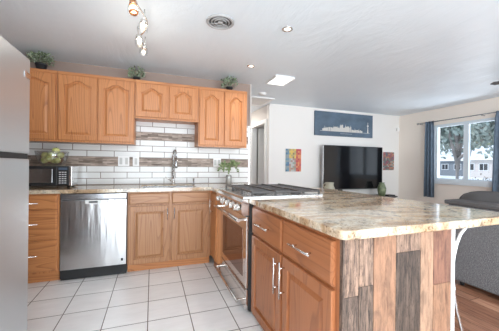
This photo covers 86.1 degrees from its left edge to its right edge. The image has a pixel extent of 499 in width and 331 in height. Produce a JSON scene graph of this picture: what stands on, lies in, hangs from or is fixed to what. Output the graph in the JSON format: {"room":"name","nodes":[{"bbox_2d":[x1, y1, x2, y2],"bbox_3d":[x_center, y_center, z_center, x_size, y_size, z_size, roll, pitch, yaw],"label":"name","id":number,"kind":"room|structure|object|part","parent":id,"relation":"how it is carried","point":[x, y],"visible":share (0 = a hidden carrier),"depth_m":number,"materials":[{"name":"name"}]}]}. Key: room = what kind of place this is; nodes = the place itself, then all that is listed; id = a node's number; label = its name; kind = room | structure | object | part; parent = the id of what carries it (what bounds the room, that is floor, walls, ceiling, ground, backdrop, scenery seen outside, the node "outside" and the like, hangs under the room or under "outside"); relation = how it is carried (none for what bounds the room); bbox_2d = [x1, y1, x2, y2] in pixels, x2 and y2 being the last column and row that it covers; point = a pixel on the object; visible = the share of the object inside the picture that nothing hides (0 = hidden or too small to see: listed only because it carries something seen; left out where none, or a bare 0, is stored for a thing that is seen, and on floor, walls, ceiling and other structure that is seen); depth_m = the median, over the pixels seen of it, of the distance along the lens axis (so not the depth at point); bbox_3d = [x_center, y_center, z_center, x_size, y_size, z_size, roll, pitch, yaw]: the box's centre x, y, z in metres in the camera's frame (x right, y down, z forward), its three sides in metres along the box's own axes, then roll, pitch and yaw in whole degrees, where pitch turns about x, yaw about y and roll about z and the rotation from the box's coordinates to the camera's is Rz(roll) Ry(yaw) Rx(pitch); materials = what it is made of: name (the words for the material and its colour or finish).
{"room":"kitchen","nodes":[
{"label":"kitchen","id":0,"kind":"room"},
{"bbox_2d":[28,58,249,184],"bbox_3d":[-1.346,-0.034,3.561,2.810,2.386,0.129,1,0,-20],"label":"wall","id":1,"kind":"structure","parent":0,"point":[33,160],"depth_m":3.51,"materials":[{"name":"white paint"}]},
{"bbox_2d":[29,68,64,142],"bbox_3d":[-2.348,-0.642,2.945,0.471,0.763,0.353,1,0,-20],"label":"upper cabinet","id":2,"kind":"object","parent":1,"relation":"attached to","point":[43,82],"visible":0.56,"depth_m":2.82,"materials":[{"name":"brown wood"}]},
{"bbox_2d":[26,51,55,68],"bbox_3d":[-2.282,-1.143,2.928,0.259,0.245,0.268,1,0,-20],"label":"potted plant","id":3,"kind":"object","parent":2,"relation":"on","point":[40,65],"visible":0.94,"depth_m":2.90,"materials":[{"name":"green plant"}]},
{"bbox_3d":[-2.286,-1.067,2.930,0.112,0.095,0.111,1,0,-20],"label":"pot","id":4,"kind":"part","parent":3,"relation":"part of","materials":[{"name":"grey"}]},
{"bbox_3d":[-2.269,-0.632,2.796,0.390,0.705,0.019,1,0,-20],"label":"door","id":5,"kind":"part","parent":2,"relation":"part of","materials":[{"name":"brown wood"}]},
{"bbox_3d":[-2.290,-1.007,2.794,0.471,0.032,0.006,1,0,-20],"label":"moulding","id":6,"kind":"part","parent":2,"relation":"part of","materials":[{"name":"brown wood"}]},
{"bbox_2d":[57,71,135,144],"bbox_3d":[-1.765,-0.636,3.158,0.765,0.763,0.353,1,0,-20],"label":"upper cabinet","id":7,"kind":"object","parent":1,"relation":"attached to","point":[91,109],"visible":0.99,"depth_m":2.99,"materials":[{"name":"brown wood"}]},
{"bbox_3d":[-1.885,-0.628,2.936,0.367,0.705,0.019,1,0,-20],"label":"door","id":8,"kind":"part","parent":7,"relation":"part of","materials":[{"name":"brown wood"}]},
{"bbox_3d":[-1.706,-1.001,3.007,0.765,0.032,0.006,1,0,-20],"label":"moulding","id":9,"kind":"part","parent":7,"relation":"part of","materials":[{"name":"brown wood"}]},
{"bbox_3d":[-1.528,-0.624,3.066,0.370,0.705,0.019,1,0,-20],"label":"door","id":10,"kind":"part","parent":7,"relation":"part of","materials":[{"name":"brown wood"}]},
{"bbox_2d":[118,156,128,165],"bbox_3d":[-1.599,-0.056,3.395,0.130,0.125,0.009,1,0,-20],"label":"wall outlet","id":11,"kind":"object","parent":1,"relation":"attached to","point":[122,160],"visible":1,"depth_m":3.39,"materials":[{"name":"white plastic"}]},
{"bbox_2d":[133,157,138,165],"bbox_3d":[-1.465,-0.052,3.443,0.075,0.120,0.009,1,0,-20],"label":"wall outlet","id":12,"kind":"object","parent":1,"relation":"attached to","point":[135,159],"visible":1,"depth_m":3.44,"materials":[{"name":"white plastic"}]},
{"bbox_2d":[28,121,248,184],"bbox_3d":[-1.331,-0.178,3.502,2.795,0.846,0.009,1,0,-20],"label":"wall tile","id":13,"kind":"structure","parent":1,"relation":"attached to","point":[87,175],"depth_m":3.52,"materials":[{"name":"white tile"}]},
{"bbox_2d":[135,79,198,124],"bbox_3d":[-1.052,-0.782,3.417,0.743,0.456,0.353,1,0,-20],"label":"upper cabinet","id":14,"kind":"object","parent":1,"relation":"attached to","point":[157,102],"visible":1,"depth_m":3.26,"materials":[{"name":"brown wood"}]},
{"bbox_2d":[127,66,145,79],"bbox_3d":[-1.379,-1.108,3.261,0.213,0.194,0.220,1,0,-20],"label":"potted plant","id":15,"kind":"object","parent":14,"relation":"on","point":[135,76],"visible":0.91,"depth_m":3.24,"materials":[{"name":"green plant"}]},
{"bbox_3d":[-1.170,-0.774,3.196,0.351,0.398,0.019,1,0,-20],"label":"door","id":16,"kind":"part","parent":14,"relation":"part of","materials":[{"name":"brown wood"}]},
{"bbox_3d":[-0.995,-0.993,3.266,0.743,0.032,0.006,1,0,-20],"label":"moulding","id":17,"kind":"part","parent":14,"relation":"part of","materials":[{"name":"brown wood"}]},
{"bbox_3d":[-0.830,-0.771,3.320,0.325,0.398,0.019,1,0,-20],"label":"door","id":18,"kind":"part","parent":14,"relation":"part of","materials":[{"name":"brown wood"}]},
{"bbox_2d":[213,158,220,166],"bbox_3d":[-0.462,-0.042,3.809,0.110,0.120,0.009,1,0,-20],"label":"wall outlet","id":19,"kind":"object","parent":1,"relation":"attached to","point":[216,161],"visible":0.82,"depth_m":3.80,"materials":[{"name":"white plastic"}]},
{"bbox_2d":[194,86,246,148],"bbox_3d":[-0.396,-0.622,3.657,0.651,0.763,0.353,1,0,-20],"label":"upper cabinet","id":20,"kind":"object","parent":1,"relation":"attached to","point":[222,113],"visible":1,"depth_m":3.49,"materials":[{"name":"brown wood"}]},
{"bbox_3d":[-0.492,-0.614,3.444,0.302,0.705,0.019,1,0,-20],"label":"door","id":21,"kind":"part","parent":20,"relation":"part of","materials":[{"name":"brown wood"}]},
{"bbox_3d":[-0.337,-0.987,3.506,0.651,0.032,0.006,1,0,-20],"label":"moulding","id":22,"kind":"part","parent":20,"relation":"part of","materials":[{"name":"brown wood"}]},
{"bbox_2d":[221,76,237,89],"bbox_3d":[-0.277,-1.114,3.662,0.257,0.230,0.253,1,0,-20],"label":"potted plant","id":23,"kind":"object","parent":20,"relation":"on","point":[231,82],"visible":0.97,"depth_m":3.63,"materials":[{"name":"green plant"}]},
{"bbox_3d":[-0.190,-0.611,3.554,0.294,0.705,0.019,1,0,-20],"label":"door","id":24,"kind":"part","parent":20,"relation":"part of","materials":[{"name":"brown wood"}]},
{"bbox_2d":[248,126,249,182],"bbox_3d":[-0.009,-0.164,3.981,0.017,0.846,0.014,1,0,-20],"label":"trim","id":25,"kind":"structure","parent":1,"relation":"attached to","point":[249,126],"depth_m":3.98,"materials":[{"name":"white wood"}]},
{"bbox_2d":[249,84,250,182],"bbox_3d":[-0.010,-0.477,4.044,0.018,1.472,0.132,1,0,-20],"label":"trim","id":26,"kind":"structure","parent":1,"relation":"attached to","point":[250,84],"depth_m":3.98,"materials":[{"name":"grey paint"}]},
{"bbox_2d":[0,0,498,115],"bbox_3d":[1.400,-1.258,2.155,7.181,0.120,9.100,1,0,-20],"label":"ceiling","id":27,"kind":"structure","parent":0,"point":[384,57],"depth_m":2.64,"materials":[{"name":"paint"}]},
{"bbox_2d":[129,0,147,53],"bbox_3d":[-0.817,-1.102,1.995,0.130,0.238,1.227,1,0,-20],"label":"track light","id":28,"kind":"object","parent":27,"relation":"attached to","point":[133,10],"visible":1,"depth_m":1.96,"materials":[{"name":"white glass"}]},
{"bbox_3d":[-0.755,-1.016,1.738,0.056,0.056,0.056,1,0,-20],"label":"bulb","id":29,"kind":"part","parent":28,"relation":"part of","materials":[{"name":"beige glass"}]},
{"bbox_3d":[-0.808,-1.146,2.000,0.082,0.032,1.224,1,0,-20],"label":"rail","id":30,"kind":"part","parent":28,"relation":"part of","materials":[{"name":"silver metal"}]},
{"bbox_2d":[206,14,233,29],"bbox_3d":[-0.246,-1.208,2.258,0.236,0.016,0.236,1,0,-20],"label":"ceiling vent","id":31,"kind":"object","parent":27,"relation":"in","point":[216,21],"visible":1,"depth_m":2.24,"materials":[{"name":"grey metal"}]},
{"bbox_2d":[251,96,274,106],"bbox_3d":[0.021,-1.203,4.984,0.690,0.020,0.640,1,0,-20],"label":"attic hatch","id":32,"kind":"object","parent":27,"relation":"attached to","point":[255,100],"visible":0.49,"depth_m":4.95,"materials":[{"name":"white paint"}]},
{"bbox_3d":[0.021,-1.209,4.984,0.590,0.008,0.520,1,0,-20],"label":"panel","id":33,"kind":"part","parent":32,"relation":"part of","materials":[{"name":"white paint"}]},
{"bbox_2d":[265,75,294,85],"bbox_3d":[0.425,-1.194,3.759,0.290,0.030,0.340,1,0,-20],"label":"skylight","id":34,"kind":"object","parent":27,"relation":"in","point":[279,80],"visible":1,"depth_m":3.71,"materials":[{"name":"white glass"}]},
{"bbox_2d":[268,77,291,84],"bbox_3d":[0.425,-1.194,3.759,0.250,0.027,0.300,1,0,-20],"label":"diffuser","id":35,"kind":"object","parent":34,"relation":"attached to","point":[274,80],"depth_m":3.71,"materials":[{"name":"white plastic"}]},
{"bbox_2d":[282,26,292,31],"bbox_3d":[0.336,-1.205,2.365,0.096,0.009,0.096,1,0,-20],"label":"recessed light","id":36,"kind":"object","parent":27,"relation":"in","point":[286,28],"visible":1,"depth_m":2.36,"materials":[{"name":"white glass"}]},
{"bbox_2d":[251,105,266,161],"bbox_3d":[0.202,-0.018,5.870,0.120,2.386,1.109,1,0,-20],"label":"wall","id":37,"kind":"structure","parent":0,"point":[260,114],"depth_m":5.75,"materials":[{"name":"grey paint"}]},
{"bbox_2d":[250,119,266,183],"bbox_3d":[0.594,0.124,5.917,0.930,2.110,0.950,1,0,-20],"label":"door frame","id":38,"kind":"structure","parent":37,"relation":"in","point":[262,133],"depth_m":6.14,"materials":[{"name":"white paint"}]},
{"bbox_2d":[256,126,263,183],"bbox_3d":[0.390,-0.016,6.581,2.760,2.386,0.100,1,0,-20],"label":"door","id":39,"kind":"structure","parent":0,"point":[262,127],"depth_m":6.46,"materials":[{"name":"grey paint"}]},
{"bbox_2d":[27,255,498,330],"bbox_3d":[1.373,1.238,2.155,7.181,0.100,9.100,1,0,-20],"label":"floor","id":40,"kind":"structure","parent":0,"point":[194,297],"depth_m":2.24,"materials":[{"name":"tile"}]},
{"bbox_2d":[0,35,30,330],"bbox_3d":[-1.473,0.260,1.050,0.837,1.735,0.760,1,0,-20],"label":"refrigerator","id":41,"kind":"object","parent":40,"relation":"on","point":[15,76],"visible":1,"depth_m":1.36,"materials":[{"name":"silver metal"}]},
{"bbox_3d":[-1.163,0.532,1.164,0.058,1.138,0.760,1,0,-20],"label":"fridge door","id":42,"kind":"part","parent":41,"relation":"part of","materials":[{"name":"silver metal"}]},
{"bbox_3d":[-1.154,-0.334,1.164,0.058,0.539,0.760,1,0,-20],"label":"freezer door","id":43,"kind":"part","parent":41,"relation":"part of","materials":[{"name":"silver metal"}]},
{"bbox_2d":[28,194,60,282],"bbox_3d":[-2.256,0.713,2.812,0.582,0.874,0.676,1,0,-20],"label":"base cabinet","id":44,"kind":"object","parent":40,"relation":"on","point":[44,209],"visible":0.49,"depth_m":2.59,"materials":[{"name":"brown wood"}]},
{"bbox_3d":[-2.161,0.881,2.538,0.555,0.299,0.019,1,0,-20],"label":"drawer","id":45,"kind":"part","parent":44,"relation":"part of","materials":[{"name":"brown wood"}]},
{"bbox_3d":[-2.158,0.578,2.538,0.555,0.294,0.019,1,0,-20],"label":"drawer","id":46,"kind":"part","parent":44,"relation":"part of","materials":[{"name":"brown wood"}]},
{"bbox_3d":[-2.156,0.355,2.538,0.555,0.137,0.019,1,0,-20],"label":"drawer","id":47,"kind":"part","parent":44,"relation":"part of","materials":[{"name":"brown wood"}]},
{"bbox_2d":[60,192,127,280],"bbox_3d":[-1.687,0.717,3.005,0.608,0.867,0.604,1,0,-20],"label":"dishwasher","id":48,"kind":"object","parent":40,"relation":"on","point":[93,226],"visible":0.98,"depth_m":2.73,"materials":[{"name":"silver metal"}]},
{"bbox_3d":[-1.607,1.100,2.773,0.598,0.103,0.018,1,0,-20],"label":"toe panel","id":49,"kind":"part","parent":48,"relation":"part of","materials":[{"name":"black plastic"}]},
{"bbox_3d":[-1.594,0.370,2.727,0.150,0.040,0.014,1,0,-20],"label":"pocket handle","id":50,"kind":"part","parent":48,"relation":"part of","materials":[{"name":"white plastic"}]},
{"bbox_3d":[-1.589,0.318,2.746,0.598,0.058,0.036,1,0,-20],"label":"control panel","id":51,"kind":"part","parent":48,"relation":"part of","materials":[{"name":"silver metal"}]},
{"bbox_2d":[127,190,210,271],"bbox_3d":[-0.982,0.726,3.277,0.897,0.874,0.674,1,0,-20],"label":"base cabinet","id":52,"kind":"object","parent":40,"relation":"on","point":[165,229],"visible":1,"depth_m":3.00,"materials":[{"name":"brown wood"}]},
{"bbox_3d":[-1.097,0.754,2.926,0.414,0.625,0.019,1,0,-20],"label":"door","id":53,"kind":"part","parent":52,"relation":"part of","materials":[{"name":"brown wood"}]},
{"bbox_3d":[-1.093,0.361,2.926,0.414,0.118,0.019,1,0,-20],"label":"drawer","id":54,"kind":"part","parent":52,"relation":"part of","materials":[{"name":"brown wood"}]},
{"bbox_3d":[-0.680,0.758,3.078,0.415,0.625,0.019,1,0,-20],"label":"door","id":55,"kind":"part","parent":52,"relation":"part of","materials":[{"name":"brown wood"}]},
{"bbox_3d":[-0.676,0.365,3.078,0.415,0.118,0.019,1,0,-20],"label":"drawer","id":56,"kind":"part","parent":52,"relation":"part of","materials":[{"name":"brown wood"}]},
{"bbox_2d":[209,190,220,272],"bbox_3d":[-0.231,0.734,3.410,0.684,0.874,0.901,1,0,-20],"label":"base cabinet","id":57,"kind":"object","parent":40,"relation":"on","point":[215,214],"visible":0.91,"depth_m":2.92,"materials":[{"name":"brown wood"}]},
{"bbox_2d":[29,183,251,193],"bbox_3d":[-1.171,0.266,3.072,2.808,0.038,0.912,1,0,-20],"label":"countertop","id":58,"kind":"structure","parent":57,"relation":"on","point":[214,187],"depth_m":2.93,"materials":[{"name":"stone"}]},
{"bbox_2d":[29,165,77,186],"bbox_3d":[-2.204,0.119,2.923,0.500,0.234,0.259,1,0,-20],"label":"microwave","id":59,"kind":"object","parent":58,"relation":"on","point":[67,176],"visible":0.74,"depth_m":2.83,"materials":[{"name":"silver metal"}]},
{"bbox_3d":[-2.228,0.110,2.792,0.365,0.211,0.021,1,0,-20],"label":"door","id":60,"kind":"part","parent":59,"relation":"part of","materials":[{"name":"black glass"}]},
{"bbox_3d":[-2.004,0.113,2.873,0.107,0.211,0.021,1,0,-20],"label":"control panel","id":61,"kind":"part","parent":59,"relation":"part of","materials":[{"name":"black plastic"}]},
{"bbox_3d":[-1.940,0.113,2.897,0.024,0.211,0.021,1,0,-20],"label":"trim","id":62,"kind":"part","parent":59,"relation":"part of","materials":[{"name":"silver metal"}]},
{"bbox_3d":[-2.167,-0.078,2.935,0.316,0.160,0.316,1,0,-20],"label":"fruit bowl","id":63,"kind":"object","parent":59,"relation":"on","visible":0},
{"bbox_2d":[45,156,52,161],"bbox_3d":[-2.151,-0.077,2.861,0.072,0.071,0.070,1,0,-20],"label":"apple","id":64,"kind":"object","parent":63,"relation":"in","point":[47,158],"visible":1,"depth_m":2.84,"materials":[{"name":"green food"}]},
{"bbox_2d":[48,152,55,156],"bbox_3d":[-2.160,-0.124,2.916,0.072,0.071,0.070,1,0,-20],"label":"apple","id":65,"kind":"object","parent":63,"relation":"in","point":[52,154],"visible":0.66,"depth_m":2.89,"materials":[{"name":"green food"}]},
{"bbox_2d":[52,148,59,153],"bbox_3d":[-2.109,-0.167,2.908,0.072,0.071,0.070,1,0,-20],"label":"apple","id":66,"kind":"object","parent":63,"relation":"in","point":[54,150],"visible":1,"depth_m":2.88,"materials":[{"name":"green food"}]},
{"bbox_2d":[53,158,60,162],"bbox_3d":[-2.102,-0.059,2.916,0.072,0.071,0.070,1,0,-20],"label":"apple","id":67,"kind":"object","parent":63,"relation":"in","point":[55,160],"visible":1,"depth_m":2.89,"materials":[{"name":"green food"}]},
{"bbox_2d":[57,152,64,157],"bbox_3d":[-2.100,-0.119,2.970,0.072,0.071,0.070,1,0,-20],"label":"apple","id":68,"kind":"object","parent":63,"relation":"in","point":[60,154],"visible":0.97,"depth_m":2.95,"materials":[{"name":"green food"}]},
{"bbox_2d":[141,185,193,187],"bbox_3d":[-0.990,0.367,3.260,0.620,0.212,0.400,1,0,-20],"label":"sink","id":69,"kind":"object","parent":58,"relation":"in","point":[177,185],"visible":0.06,"depth_m":3.44,"materials":[{"name":"silver metal"}]},
{"bbox_2d":[166,149,177,183],"bbox_3d":[-1.002,0.018,3.496,0.170,0.462,0.106,1,0,15],"label":"faucet","id":70,"kind":"object","parent":58,"relation":"on","point":[174,165],"visible":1,"depth_m":3.50,"materials":[{"name":"silver metal"}]},
{"bbox_3d":[-0.977,-0.017,3.486,0.021,0.392,0.115,1,0,-37],"label":"spout","id":71,"kind":"part","parent":70,"relation":"part of","materials":[{"name":"silver metal"}]},
{"bbox_2d":[217,160,240,183],"bbox_3d":[-0.276,0.083,3.670,0.342,0.347,0.158,1,0,-20],"label":"plant","id":72,"kind":"object","parent":58,"relation":"on","point":[228,177],"visible":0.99,"depth_m":3.67,"materials":[{"name":"green plant"}]},
{"bbox_3d":[-0.406,0.686,3.030,0.019,0.735,0.270,1,0,-20],"label":"door","id":73,"kind":"part","parent":57,"relation":"part of","materials":[{"name":"brown wood"}]},
{"bbox_2d":[213,183,322,311],"bbox_3d":[0.122,0.690,2.595,0.791,0.970,0.843,1,0,-20],"label":"range","id":74,"kind":"object","parent":40,"relation":"on","point":[235,265],"visible":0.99,"depth_m":2.31,"materials":[{"name":"silver metal"}]},
{"bbox_3d":[-0.169,0.706,2.483,0.004,0.390,0.653,1,0,-20],"label":"glass","id":75,"kind":"part","parent":74,"relation":"part of","materials":[{"name":"brown glass"}]},
{"bbox_3d":[-0.177,0.329,2.484,0.065,0.125,0.843,1,0,-20],"label":"control panel","id":76,"kind":"part","parent":74,"relation":"part of","materials":[{"name":"silver metal"}]},
{"bbox_3d":[-0.164,1.056,2.492,0.020,0.160,0.835,1,0,-20],"label":"warming drawer","id":77,"kind":"part","parent":74,"relation":"part of","materials":[{"name":"silver metal"}]},
{"bbox_3d":[-0.160,0.684,2.492,0.020,0.565,0.835,1,0,-20],"label":"oven door","id":78,"kind":"part","parent":74,"relation":"part of","materials":[{"name":"silver metal"}]},
{"bbox_3d":[-0.116,0.337,2.162,0.040,0.062,0.062,1,0,-20],"label":"knob","id":79,"kind":"part","parent":74,"relation":"part of","materials":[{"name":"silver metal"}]},
{"bbox_2d":[218,188,322,199],"bbox_3d":[0.152,0.258,2.604,0.735,0.023,0.843,1,0,-20],"label":"cooktop","id":80,"kind":"object","parent":74,"relation":"in","point":[233,193],"depth_m":2.29,"materials":[{"name":"silver metal"}]},
{"bbox_2d":[251,205,454,330],"bbox_3d":[0.502,0.741,1.706,0.742,0.875,1.044,1,0,-20],"label":"base cabinet","id":81,"kind":"object","parent":40,"relation":"on","point":[304,278],"visible":0.82,"depth_m":1.27,"materials":[{"name":"brown wood"}]},
{"bbox_3d":[0.085,0.424,1.829,0.038,0.011,0.210,1,0,-20],"label":"handle","id":82,"kind":"part","parent":81,"relation":"part of","materials":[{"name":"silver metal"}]},
{"bbox_3d":[0.107,0.833,1.838,0.019,0.592,0.495,1,0,-20],"label":"door","id":83,"kind":"part","parent":81,"relation":"part of","materials":[{"name":"brown wood"}]},
{"bbox_3d":[0.112,0.422,1.838,0.019,0.195,0.495,1,0,-20],"label":"drawer","id":84,"kind":"part","parent":81,"relation":"part of","materials":[{"name":"brown wood"}]},
{"bbox_3d":[0.158,0.667,1.623,0.038,0.215,0.011,1,0,-20],"label":"handle","id":85,"kind":"part","parent":81,"relation":"part of","materials":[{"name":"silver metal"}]},
{"bbox_3d":[0.184,0.668,1.549,0.038,0.215,0.011,1,0,-20],"label":"handle","id":86,"kind":"part","parent":81,"relation":"part of","materials":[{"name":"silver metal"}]},
{"bbox_3d":[0.257,0.426,1.358,0.038,0.011,0.210,1,0,-20],"label":"handle","id":87,"kind":"part","parent":81,"relation":"part of","materials":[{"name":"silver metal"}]},
{"bbox_3d":[0.279,0.835,1.368,0.019,0.592,0.463,1,0,-20],"label":"door","id":88,"kind":"part","parent":81,"relation":"part of","materials":[{"name":"brown wood"}]},
{"bbox_3d":[0.283,0.424,1.368,0.019,0.195,0.463,1,0,-20],"label":"drawer","id":89,"kind":"part","parent":81,"relation":"part of","materials":[{"name":"brown wood"}]},
{"bbox_3d":[0.386,0.740,1.121,0.010,0.874,0.021,1,0,-20],"label":"corner trim","id":90,"kind":"part","parent":81,"relation":"part of","materials":[{"name":"grey wood"}]},
{"bbox_2d":[250,187,498,239],"bbox_3d":[0.603,0.284,2.189,1.205,0.038,1.962,1,0,-20],"label":"countertop","id":91,"kind":"structure","parent":81,"relation":"on","point":[342,215],"depth_m":1.46,"materials":[{"name":"stone"}]},
{"bbox_3d":[0.700,0.744,1.238,0.655,0.872,0.017,1,0,-20],"label":"plank panel","id":92,"kind":"part","parent":81,"relation":"part of","materials":[{"name":"brown wood"}]},
{"bbox_3d":[1.017,0.747,1.353,0.015,0.874,0.029,1,0,-20],"label":"corner trim","id":93,"kind":"part","parent":81,"relation":"part of","materials":[{"name":"white paint"}]},
{"bbox_2d":[454,227,472,330],"bbox_3d":[1.149,0.748,1.406,0.265,0.875,0.026,1,0,-20],"label":"bracket","id":94,"kind":"object","parent":40,"relation":"on","point":[463,230],"visible":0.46,"depth_m":1.37,"materials":[{"name":"white metal"}]},
{"bbox_3d":[1.029,0.747,1.363,0.010,0.875,0.026,1,0,-20],"label":"post","id":95,"kind":"part","parent":94,"relation":"part of","materials":[{"name":"white metal"}]},
{"bbox_2d":[444,199,498,295],"bbox_3d":[2.813,0.782,1.904,0.895,0.842,2.185,1,0,-20],"label":"sofa","id":96,"kind":"object","parent":40,"relation":"on","point":[477,254],"visible":0.74,"depth_m":2.49,"materials":[{"name":"grey fabric"}]},
{"bbox_2d":[459,191,498,202],"bbox_3d":[2.439,0.494,2.551,0.180,0.476,0.840,1,0,-20],"label":"cushion","id":97,"kind":"object","parent":96,"relation":"on","point":[483,196],"visible":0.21,"depth_m":2.67,"materials":[{"name":"grey fabric"}]},
{"bbox_3d":[2.218,0.924,5.642,1.950,0.545,0.415,1,0,-20],"label":"media console","id":98,"kind":"object","parent":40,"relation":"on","visible":0},
{"bbox_2d":[323,182,334,189],"bbox_3d":[1.581,0.488,5.282,0.227,0.310,0.229,1,0,25],"label":"jug","id":99,"kind":"object","parent":98,"relation":"on","point":[329,185],"visible":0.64,"depth_m":5.22,"materials":[{"name":"beige ceramic"}]},
{"bbox_2d":[321,145,381,190],"bbox_3d":[2.244,0.119,5.693,1.573,1.065,0.240,1,0,-20],"label":"television","id":100,"kind":"object","parent":98,"relation":"on","point":[348,167],"visible":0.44,"depth_m":5.68,"materials":[{"name":"black plastic"}]},
{"bbox_2d":[377,182,385,195],"bbox_3d":[2.845,0.512,5.744,0.176,0.290,0.174,1,0,-20],"label":"vase","id":101,"kind":"object","parent":98,"relation":"on","point":[381,189],"visible":0.96,"depth_m":5.68,"materials":[{"name":"green ceramic"}]},
{"bbox_2d":[266,104,398,197],"bbox_3d":[1.949,0.000,5.852,3.391,2.386,0.120,1,0,-20],"label":"wall","id":102,"kind":"structure","parent":0,"point":[287,127],"depth_m":5.52,"materials":[{"name":"white paint"}]},
{"bbox_2d":[285,149,300,171],"bbox_3d":[0.879,-0.106,5.380,0.350,0.454,0.031,1,0,-20],"label":"picture","id":103,"kind":"object","parent":102,"relation":"attached to","point":[292,156],"visible":1,"depth_m":5.37,"materials":[{"name":"multicoloured paper"}]},
{"bbox_2d":[269,104,399,117],"bbox_3d":[1.984,-1.175,5.790,3.391,0.035,0.012,1,0,-20],"label":"trim","id":104,"kind":"structure","parent":102,"relation":"attached to","point":[269,104],"depth_m":5.70,"materials":[{"name":"white paint"}]},
{"bbox_2d":[314,110,372,137],"bbox_3d":[2.071,-0.881,5.807,1.530,0.508,0.040,1,0,-20],"label":"picture","id":105,"kind":"object","parent":102,"relation":"attached to","point":[326,123],"visible":1,"depth_m":5.77,"materials":[{"name":"blue paper"}]},
{"bbox_2d":[382,152,393,169],"bbox_3d":[3.239,-0.102,6.240,0.333,0.417,0.031,1,0,-20],"label":"picture","id":106,"kind":"object","parent":102,"relation":"attached to","point":[387,157],"visible":1,"depth_m":6.22,"materials":[{"name":"multicoloured paper"}]},
{"bbox_2d":[398,97,498,204],"bbox_3d":[4.939,0.032,2.806,0.140,2.386,7.891,1,0,-20],"label":"wall","id":107,"kind":"structure","parent":0,"point":[411,135],"depth_m":5.82,"materials":[{"name":"beige paint"}]},
{"bbox_2d":[417,112,495,124],"bbox_3d":[4.117,-0.899,4.717,0.111,0.044,2.433,1,0,-20],"label":"curtain rod","id":108,"kind":"object","parent":107,"relation":"attached to","point":[491,112],"visible":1,"depth_m":5.01,"materials":[{"name":"silver metal"}]},
{"bbox_2d":[424,121,433,196],"bbox_3d":[3.759,-0.135,5.584,0.060,1.583,0.216,1,0,-20],"label":"curtain","id":109,"kind":"object","parent":108,"relation":"hanging from","point":[429,127],"visible":1,"depth_m":5.58,"materials":[{"name":"blue fabric"}]},
{"bbox_2d":[492,111,498,191],"bbox_3d":[4.215,-0.052,4.330,0.060,1.738,0.486,1,0,-20],"label":"curtain","id":110,"kind":"object","parent":108,"relation":"hanging from","point":[495,170],"visible":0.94,"depth_m":4.49,"materials":[{"name":"blue fabric"}]},
{"bbox_2d":[434,117,494,186],"bbox_3d":[4.170,-0.226,4.741,0.085,1.205,1.835,1,0,-20],"label":"window","id":111,"kind":"structure","parent":107,"relation":"in","point":[465,181],"depth_m":5.03,"materials":[{"name":"white plastic"}]},
{"label":"outside","id":112,"kind":"structure","parent":0,"visible":0},
{"bbox_2d":[440,175,491,179],"bbox_3d":[36.363,2.000,39.870,84.329,0.200,130.000,1,0,-20],"label":"ground","id":113,"kind":"structure","parent":112,"point":[441,176],"depth_m":40.60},
{"bbox_2d":[440,148,462,175],"bbox_3d":[40.910,-0.753,52.745,10.020,5.400,10.500,1,0,-20],"label":"house","id":114,"kind":"structure","parent":113,"relation":"on","point":[447,166],"depth_m":49.97,"materials":[{"name":"grey"}]},
{"bbox_3d":[36.903,0.255,50.410,0.020,0.940,1.040,1,0,-20],"label":"pane","id":115,"kind":"part","parent":114,"relation":"part of","materials":[{"name":"grey glass"}]},
{"bbox_2d":[440,121,494,178],"bbox_3d":[8.375,-1.535,10.715,4.744,6.297,4.607,1,0,-20],"label":"tree","id":116,"kind":"object","parent":113,"relation":"on","point":[452,136],"visible":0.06,"depth_m":10.22,"materials":[{"name":"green plant"}]},
{"bbox_3d":[8.389,-2.449,10.704,4.744,4.489,4.667,1,0,-20],"label":"crown","id":117,"kind":"part","parent":116,"relation":"part of","materials":[{"name":"green plant"}]},
{"bbox_2d":[461,145,492,177],"bbox_3d":[39.999,-0.962,40.651,10.020,5.800,9.000,1,0,-20],"label":"house","id":118,"kind":"structure","parent":113,"relation":"on","point":[479,164],"depth_m":40.92,"materials":[{"name":"beige"}]},
{"bbox_3d":[35.282,0.239,40.257,0.020,0.940,1.040,1,0,-20],"label":"pane","id":119,"kind":"part","parent":118,"relation":"part of","materials":[{"name":"grey glass"}]}
]}

